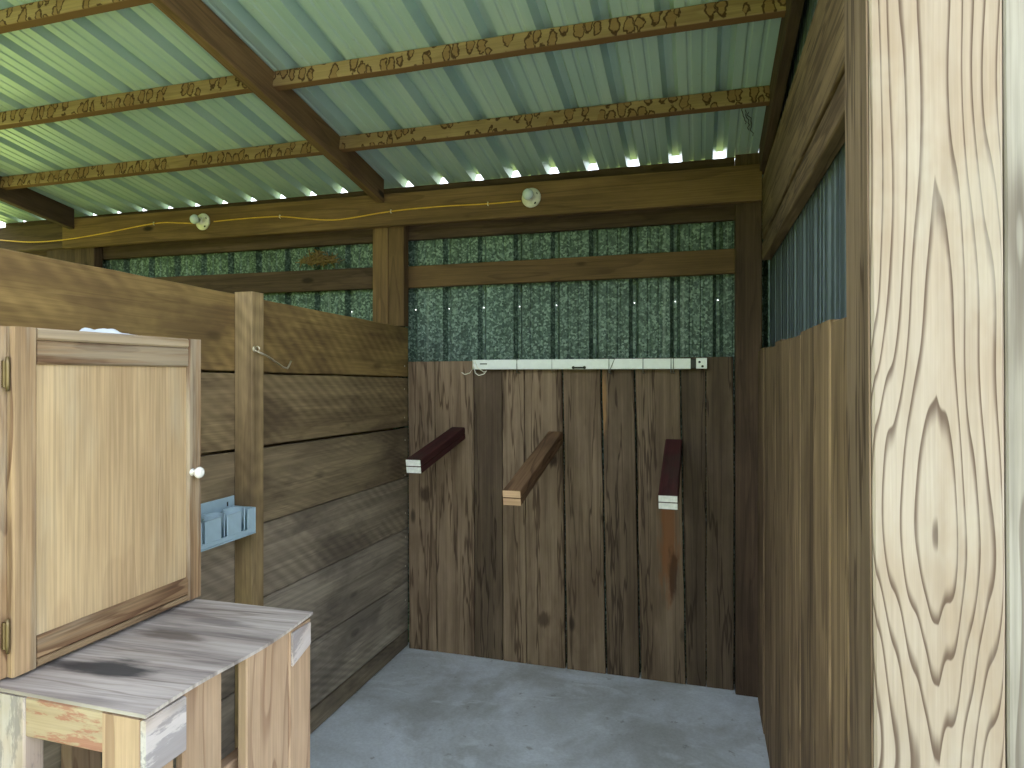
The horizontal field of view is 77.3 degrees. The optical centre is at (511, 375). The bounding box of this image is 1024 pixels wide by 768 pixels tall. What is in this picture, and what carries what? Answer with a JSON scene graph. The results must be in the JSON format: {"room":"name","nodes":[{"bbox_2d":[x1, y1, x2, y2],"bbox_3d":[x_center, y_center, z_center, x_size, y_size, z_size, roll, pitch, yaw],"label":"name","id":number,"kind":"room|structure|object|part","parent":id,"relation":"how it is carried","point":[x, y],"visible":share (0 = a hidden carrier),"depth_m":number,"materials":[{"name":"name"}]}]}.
{"room":"farm building","nodes":[
{"label":"farm building","id":0,"kind":"room"},
{"bbox_2d":[0,248,407,767],"bbox_3d":[-1.015,0.617,2.424,0.096,1.862,2.640,0,0,16],"label":"wall","id":1,"kind":"structure","parent":0,"point":[335,479],"depth_m":2.76,"materials":[{"name":"wood"}]},
{"bbox_2d":[201,495,255,551],"bbox_3d":[-1.019,0.491,2.047,0.109,0.124,0.493,0,0,16],"label":"cup holder","id":2,"kind":"object","parent":1,"relation":"attached to","point":[222,522],"visible":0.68,"depth_m":2.15,"materials":[{"name":"blue plastic"}]},
{"bbox_3d":[-1.069,0.491,2.062,0.005,0.124,0.493,0,0,16],"label":"plate","id":3,"kind":"part","parent":2,"relation":"part of","materials":[{"name":"blue plastic"}]},
{"bbox_2d":[201,532,255,551],"bbox_3d":[-1.018,0.550,2.039,0.103,0.005,0.478,0,0,16],"label":"shelf","id":4,"kind":"object","parent":2,"relation":"on","point":[224,539],"depth_m":2.11,"materials":[{"name":"blue plastic"}]},
{"bbox_2d":[0,0,780,222],"bbox_3d":[-1.450,-1.311,2.712,5.190,0.454,2.386,0,0,16],"label":"ceiling","id":5,"kind":"structure","parent":0,"point":[136,48],"depth_m":2.80,"materials":[{"name":"metal"}]},
{"bbox_2d":[0,176,73,228],"bbox_3d":[-3.231,-1.229,3.179,0.042,0.513,2.218,0,0,16],"label":"rafter","id":6,"kind":"object","parent":5,"relation":"attached to","point":[26,199],"visible":0.9,"depth_m":4.02,"materials":[{"name":"brown wood"}]},
{"bbox_2d":[149,0,383,202],"bbox_3d":[-1.053,-1.230,2.539,0.043,0.514,2.218,0,0,16],"label":"rafter","id":7,"kind":"object","parent":5,"relation":"attached to","point":[195,18],"visible":0.93,"depth_m":2.60,"materials":[{"name":"brown wood"}]},
{"bbox_2d":[0,0,151,33],"bbox_3d":[-2.249,-1.326,2.494,2.226,0.076,0.050,0,0,16],"label":"purlin","id":8,"kind":"object","parent":7,"relation":"attached to","point":[44,12],"visible":0.99,"depth_m":2.30,"materials":[{"name":"brown wood"}]},
{"bbox_2d":[0,75,252,129],"bbox_3d":[-2.103,-1.237,2.993,2.226,0.076,0.050,0,0,16],"label":"purlin","id":9,"kind":"object","parent":7,"relation":"attached to","point":[226,86],"visible":0.91,"depth_m":2.87,"materials":[{"name":"brown wood"}]},
{"bbox_2d":[0,140,321,189],"bbox_3d":[-1.954,-1.147,3.497,2.226,0.076,0.050,0,0,16],"label":"purlin","id":10,"kind":"object","parent":7,"relation":"attached to","point":[297,149],"visible":0.94,"depth_m":3.46,"materials":[{"name":"brown wood"}]},
{"bbox_2d":[273,0,785,90],"bbox_3d":[-0.040,-1.234,2.403,1.974,0.076,0.050,0,0,16],"label":"purlin","id":11,"kind":"object","parent":7,"relation":"attached to","point":[727,12],"visible":1,"depth_m":2.34,"materials":[{"name":"brown wood"}]},
{"bbox_2d":[339,85,769,152],"bbox_3d":[0.103,-1.147,2.892,1.974,0.076,0.050,0,0,16],"label":"purlin","id":12,"kind":"object","parent":7,"relation":"attached to","point":[759,96],"visible":1,"depth_m":2.84,"materials":[{"name":"brown wood"}]},
{"bbox_2d":[741,109,752,135],"bbox_3d":[1.059,-1.135,2.862,0.034,0.046,0.241,0,0,30],"label":"cobweb","id":13,"kind":"object","parent":5,"relation":"attached to","point":[741,109],"visible":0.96,"depth_m":2.85},
{"bbox_2d":[759,0,804,173],"bbox_3d":[0.888,-1.226,1.988,0.040,0.519,2.255,0,0,16],"label":"rafter","id":14,"kind":"object","parent":5,"relation":"attached to","point":[789,25],"visible":0.89,"depth_m":2.37,"materials":[{"name":"brown wood"}]},
{"bbox_2d":[103,174,768,689],"bbox_3d":[-1.163,0.245,3.866,5.090,2.610,0.109,0,0,16],"label":"wall","id":15,"kind":"structure","parent":0,"point":[588,573],"depth_m":3.40,"materials":[{"name":"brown wood"}]},
{"bbox_2d":[152,267,372,293],"bbox_3d":[-2.189,-0.584,4.167,2.950,0.143,0.039,0,0,16],"label":"girt","id":16,"kind":"object","parent":15,"relation":"attached to","point":[347,278],"visible":0.49,"depth_m":3.91,"materials":[{"name":"brown wood"}]},
{"bbox_2d":[295,249,344,267],"bbox_3d":[-1.151,-0.701,3.823,0.328,0.120,0.086,0,0,16],"label":"nest","id":17,"kind":"object","parent":16,"relation":"on","point":[317,258],"visible":1,"depth_m":3.81,"materials":[{"name":"plant"}]},
{"bbox_2d":[405,427,464,473],"bbox_3d":[-0.379,0.370,3.275,0.078,0.174,0.595,0,0,16],"label":"rack","id":18,"kind":"object","parent":15,"relation":"attached to","point":[436,449],"visible":1,"depth_m":3.18,"materials":[{"name":"red paint"}]},
{"bbox_2d":[502,431,562,505],"bbox_3d":[0.115,0.412,3.005,0.078,0.236,0.837,0,0,16],"label":"rack","id":19,"kind":"object","parent":15,"relation":"attached to","point":[519,487],"visible":1,"depth_m":2.85,"materials":[{"name":"brown wood"}]},
{"bbox_2d":[408,248,734,288],"bbox_3d":[0.255,-0.571,3.449,1.785,0.126,0.039,0,0,16],"label":"girt","id":20,"kind":"object","parent":15,"relation":"attached to","point":[717,261],"visible":1,"depth_m":3.40,"materials":[{"name":"brown wood"}]},
{"bbox_2d":[463,357,706,375],"bbox_3d":[0.346,-0.047,3.340,1.284,0.093,0.047,0,0,16],"label":"metal bar","id":21,"kind":"object","parent":15,"relation":"attached to","point":[675,363],"visible":1,"depth_m":3.30,"materials":[{"name":"white metal"}]},
{"bbox_2d":[658,439,681,509],"bbox_3d":[0.730,0.436,2.936,0.080,0.236,0.625,0,0,16],"label":"rack","id":22,"kind":"object","parent":15,"relation":"attached to","point":[668,494],"visible":1,"depth_m":2.82,"materials":[{"name":"red paint"}]},
{"bbox_2d":[310,642,769,767],"bbox_3d":[-0.074,1.600,2.091,1.940,0.100,2.870,0,0,16],"label":"floor","id":23,"kind":"structure","parent":0,"point":[423,708],"depth_m":2.86,"materials":[{"name":"concrete"}]},
{"bbox_2d":[0,598,312,767],"bbox_3d":[-0.894,1.073,1.471,0.669,0.951,0.510,0,0,16],"label":"workbench","id":24,"kind":"object","parent":23,"relation":"on","point":[114,695],"visible":0.8,"depth_m":1.32,"materials":[{"name":"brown wood"}]},
{"bbox_3d":[-0.965,1.081,1.252,0.084,0.934,0.040,0,0,16],"label":"leg","id":25,"kind":"part","parent":24,"relation":"part of","materials":[{"name":"white wood"}]},
{"bbox_3d":[-0.836,0.652,1.208,0.188,0.077,0.022,0,0,16],"label":"rail","id":26,"kind":"part","parent":24,"relation":"part of","materials":[{"name":"yellow wood"}]},
{"bbox_3d":[-1.151,1.081,1.711,0.035,0.934,0.090,0,0,16],"label":"leg","id":27,"kind":"part","parent":24,"relation":"part of","materials":[{"name":"brown wood"}]},
{"bbox_2d":[0,326,204,679],"bbox_3d":[-1.061,0.248,1.471,0.347,0.692,0.625,0,0,16],"label":"cabinet","id":28,"kind":"object","parent":24,"relation":"on","point":[101,471],"visible":1,"depth_m":1.43,"materials":[{"name":"brown wood"}]},
{"bbox_2d":[80,328,131,334],"bbox_3d":[-0.977,-0.106,1.535,0.101,0.017,0.135,0,0,16],"label":"rag","id":29,"kind":"object","parent":28,"relation":"on","point":[103,330],"visible":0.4,"depth_m":1.51,"materials":[{"name":"white fabric"}]},
{"bbox_3d":[-0.920,0.254,1.498,0.006,0.562,0.408,0,0,16],"label":"panel","id":30,"kind":"part","parent":28,"relation":"part of","materials":[{"name":"brown wood"}]},
{"bbox_3d":[-0.918,0.554,1.497,0.018,0.046,0.400,0,0,16],"label":"rail","id":31,"kind":"part","parent":28,"relation":"part of","materials":[{"name":"brown wood"}]},
{"bbox_3d":[-0.918,-0.048,1.497,0.018,0.050,0.400,0,0,16],"label":"rail","id":32,"kind":"part","parent":28,"relation":"part of","materials":[{"name":"brown wood"}]},
{"bbox_3d":[-0.917,0.586,1.497,0.019,0.015,0.400,0,0,16],"label":"moulding","id":33,"kind":"part","parent":28,"relation":"part of","materials":[{"name":"brown wood"}]},
{"bbox_3d":[-0.917,-0.086,1.497,0.019,0.024,0.400,0,0,16],"label":"moulding","id":34,"kind":"part","parent":28,"relation":"part of","materials":[{"name":"brown wood"}]},
{"bbox_3d":[-0.834,0.255,1.693,0.036,0.031,0.031,0,0,16],"label":"knob","id":35,"kind":"part","parent":28,"relation":"part of","materials":[{"name":"white ceramic"}]},
{"bbox_3d":[-0.702,1.081,1.168,0.089,0.934,0.030,0,0,16],"label":"leg","id":36,"kind":"part","parent":24,"relation":"part of","materials":[{"name":"brown wood"}]},
{"bbox_3d":[-0.662,1.081,1.198,0.030,0.934,0.046,0,0,16],"label":"leg","id":37,"kind":"part","parent":24,"relation":"part of","materials":[{"name":"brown wood"}]},
{"bbox_3d":[-0.629,1.081,1.289,0.020,0.934,0.105,0,0,16],"label":"leg","id":38,"kind":"part","parent":24,"relation":"part of","materials":[{"name":"brown wood"}]},
{"bbox_3d":[-0.569,1.081,1.470,0.025,0.934,0.148,0,0,16],"label":"leg","id":39,"kind":"part","parent":24,"relation":"part of","materials":[{"name":"brown wood"}]},
{"bbox_3d":[-0.541,1.081,1.585,0.040,0.934,0.087,0,0,16],"label":"leg","id":40,"kind":"part","parent":24,"relation":"part of","materials":[{"name":"brown wood"}]},
{"bbox_2d":[235,291,263,748],"bbox_3d":[-0.954,0.623,2.325,0.077,1.850,0.065,0,0,16],"label":"post","id":41,"kind":"object","parent":23,"relation":"on","point":[249,306],"visible":0.67,"depth_m":2.30,"materials":[{"name":"brown wood"}]},
{"bbox_2d":[252,346,291,368],"bbox_3d":[-0.893,-0.068,2.410,0.024,0.081,0.259,0,0,9],"label":"hook","id":42,"kind":"object","parent":41,"relation":"attached to","point":[254,348],"visible":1,"depth_m":2.37,"materials":[{"name":"metal"}]},
{"bbox_3d":[-0.895,-0.059,2.415,0.014,0.063,0.251,0,0,8],"label":"hook rod","id":43,"kind":"part","parent":42,"relation":"part of","materials":[{"name":"metal"}]},
{"bbox_2d":[734,153,761,696],"bbox_3d":[1.160,0.236,3.146,0.121,2.623,0.108,0,0,16],"label":"post","id":44,"kind":"object","parent":23,"relation":"on","point":[748,216],"visible":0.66,"depth_m":3.10,"materials":[{"name":"brown wood"}]},
{"bbox_2d":[62,164,761,248],"bbox_3d":[-0.900,-0.939,3.672,4.363,0.206,0.038,0,0,16],"label":"header beam","id":45,"kind":"structure","parent":44,"relation":"attached to","point":[741,183],"depth_m":3.50,"materials":[{"name":"brown wood"}]},
{"bbox_2d":[0,223,63,251],"bbox_3d":[-3.310,-0.946,4.400,0.668,0.172,0.038,0,0,16],"label":"header beam","id":46,"kind":"structure","parent":45,"relation":"attached to","point":[52,231],"depth_m":4.37,"materials":[{"name":"brown wood"}]},
{"bbox_2d":[0,222,192,242],"bbox_3d":[-2.757,-0.938,4.191,1.629,0.074,0.012,0,0,16],"label":"cable","id":47,"kind":"object","parent":45,"relation":"attached to","point":[153,223],"visible":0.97,"depth_m":4.17,"materials":[{"name":"yellow plastic"}]},
{"bbox_2d":[190,213,209,229],"bbox_3d":[-1.916,-0.950,3.899,0.104,0.104,0.098,0,0,16],"label":"holder","id":48,"kind":"object","parent":45,"relation":"attached to","point":[202,221],"visible":1,"depth_m":3.92,"materials":[{"name":"ceramic"}]},
{"bbox_3d":[-1.922,-0.950,3.879,0.057,0.057,0.056,0,0,16],"label":"bulb","id":49,"kind":"part","parent":48,"relation":"part of","materials":[{"name":"white glass"}]},
{"bbox_2d":[98,228,372,259],"bbox_3d":[-1.800,-0.823,4.052,2.062,0.095,0.036,0,0,16],"label":"wall plate","id":50,"kind":"object","parent":45,"relation":"attached to","point":[359,236],"depth_m":4.00,"materials":[{"name":"brown wood"}]},
{"bbox_2d":[5,157,734,226],"bbox_3d":[-1.250,-0.999,3.878,4.915,0.178,0.020,0,0,16],"label":"board","id":51,"kind":"object","parent":50,"relation":"on","point":[721,162],"visible":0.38,"depth_m":3.52,"materials":[{"name":"brown wood"}]},
{"bbox_2d":[214,200,520,221],"bbox_3d":[-0.889,-0.924,3.642,1.952,0.059,0.012,0,0,16],"label":"cable","id":52,"kind":"object","parent":45,"relation":"attached to","point":[487,203],"visible":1,"depth_m":3.61,"materials":[{"name":"yellow plastic"}]},
{"bbox_2d":[522,188,540,207],"bbox_3d":[0.088,-0.934,3.310,0.104,0.104,0.098,0,0,16],"label":"holder","id":53,"kind":"object","parent":45,"relation":"attached to","point":[531,197],"visible":1,"depth_m":3.33,"materials":[{"name":"ceramic"}]},
{"bbox_3d":[0.083,-0.934,3.290,0.057,0.057,0.056,0,0,16],"label":"bulb","id":54,"kind":"part","parent":53,"relation":"part of","materials":[{"name":"white glass"}]},
{"bbox_2d":[408,204,734,240],"bbox_3d":[0.260,-0.816,3.446,1.772,0.091,0.036,0,0,16],"label":"wall rail","id":55,"kind":"object","parent":45,"relation":"attached to","point":[654,217],"depth_m":3.41,"materials":[{"name":"brown wood"}]},
{"bbox_2d":[758,0,849,767],"bbox_3d":[0.961,0.058,2.183,0.086,2.985,2.070,0,0,16],"label":"wall","id":56,"kind":"structure","parent":0,"point":[804,702],"depth_m":1.79,"materials":[{"name":"brown wood"}]},
{"bbox_2d":[762,0,844,238],"bbox_3d":[0.944,-0.803,2.128,0.038,0.305,1.956,0,0,16],"label":"wooden beam","id":57,"kind":"structure","parent":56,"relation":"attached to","point":[820,70],"depth_m":1.80,"materials":[{"name":"brown wood"}]},
{"bbox_2d":[762,73,844,259],"bbox_3d":[0.945,-0.593,2.128,0.040,0.094,1.956,0,0,16],"label":"girt","id":58,"kind":"object","parent":56,"relation":"attached to","point":[829,137],"visible":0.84,"depth_m":1.75,"materials":[{"name":"brown wood"}]},
{"label":"outside","id":59,"kind":"structure","parent":0,"visible":0},
{"label":"ground","id":60,"kind":"structure","parent":59,"visible":0},
{"bbox_2d":[47,247,102,267],"bbox_3d":[-2.962,0.396,4.335,0.414,2.508,0.066,0,0,16],"label":"post","id":61,"kind":"object","parent":60,"relation":"on","point":[93,256],"visible":0.02,"depth_m":4.29,"materials":[{"name":"brown wood"}]},
{"bbox_2d":[373,226,407,429],"bbox_3d":[-0.696,0.314,3.671,0.195,2.468,0.068,0,0,16],"label":"post","id":62,"kind":"object","parent":60,"relation":"on","point":[390,244],"visible":0.37,"depth_m":3.64,"materials":[{"name":"brown wood"}]},
{"bbox_2d":[844,0,1004,767],"bbox_3d":[0.691,0.176,1.092,0.202,2.947,0.165,0,0,16],"label":"post","id":63,"kind":"object","parent":60,"relation":"on","point":[925,351],"visible":1,"depth_m":1.02,"materials":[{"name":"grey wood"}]},
{"bbox_2d":[1002,0,1023,767],"bbox_3d":[0.850,0.176,0.979,0.183,2.947,0.030,0,0,16],"label":"board","id":64,"kind":"object","parent":60,"relation":"on","point":[1012,10],"visible":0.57,"depth_m":0.99,"materials":[{"name":"beige wood"}]}
]}

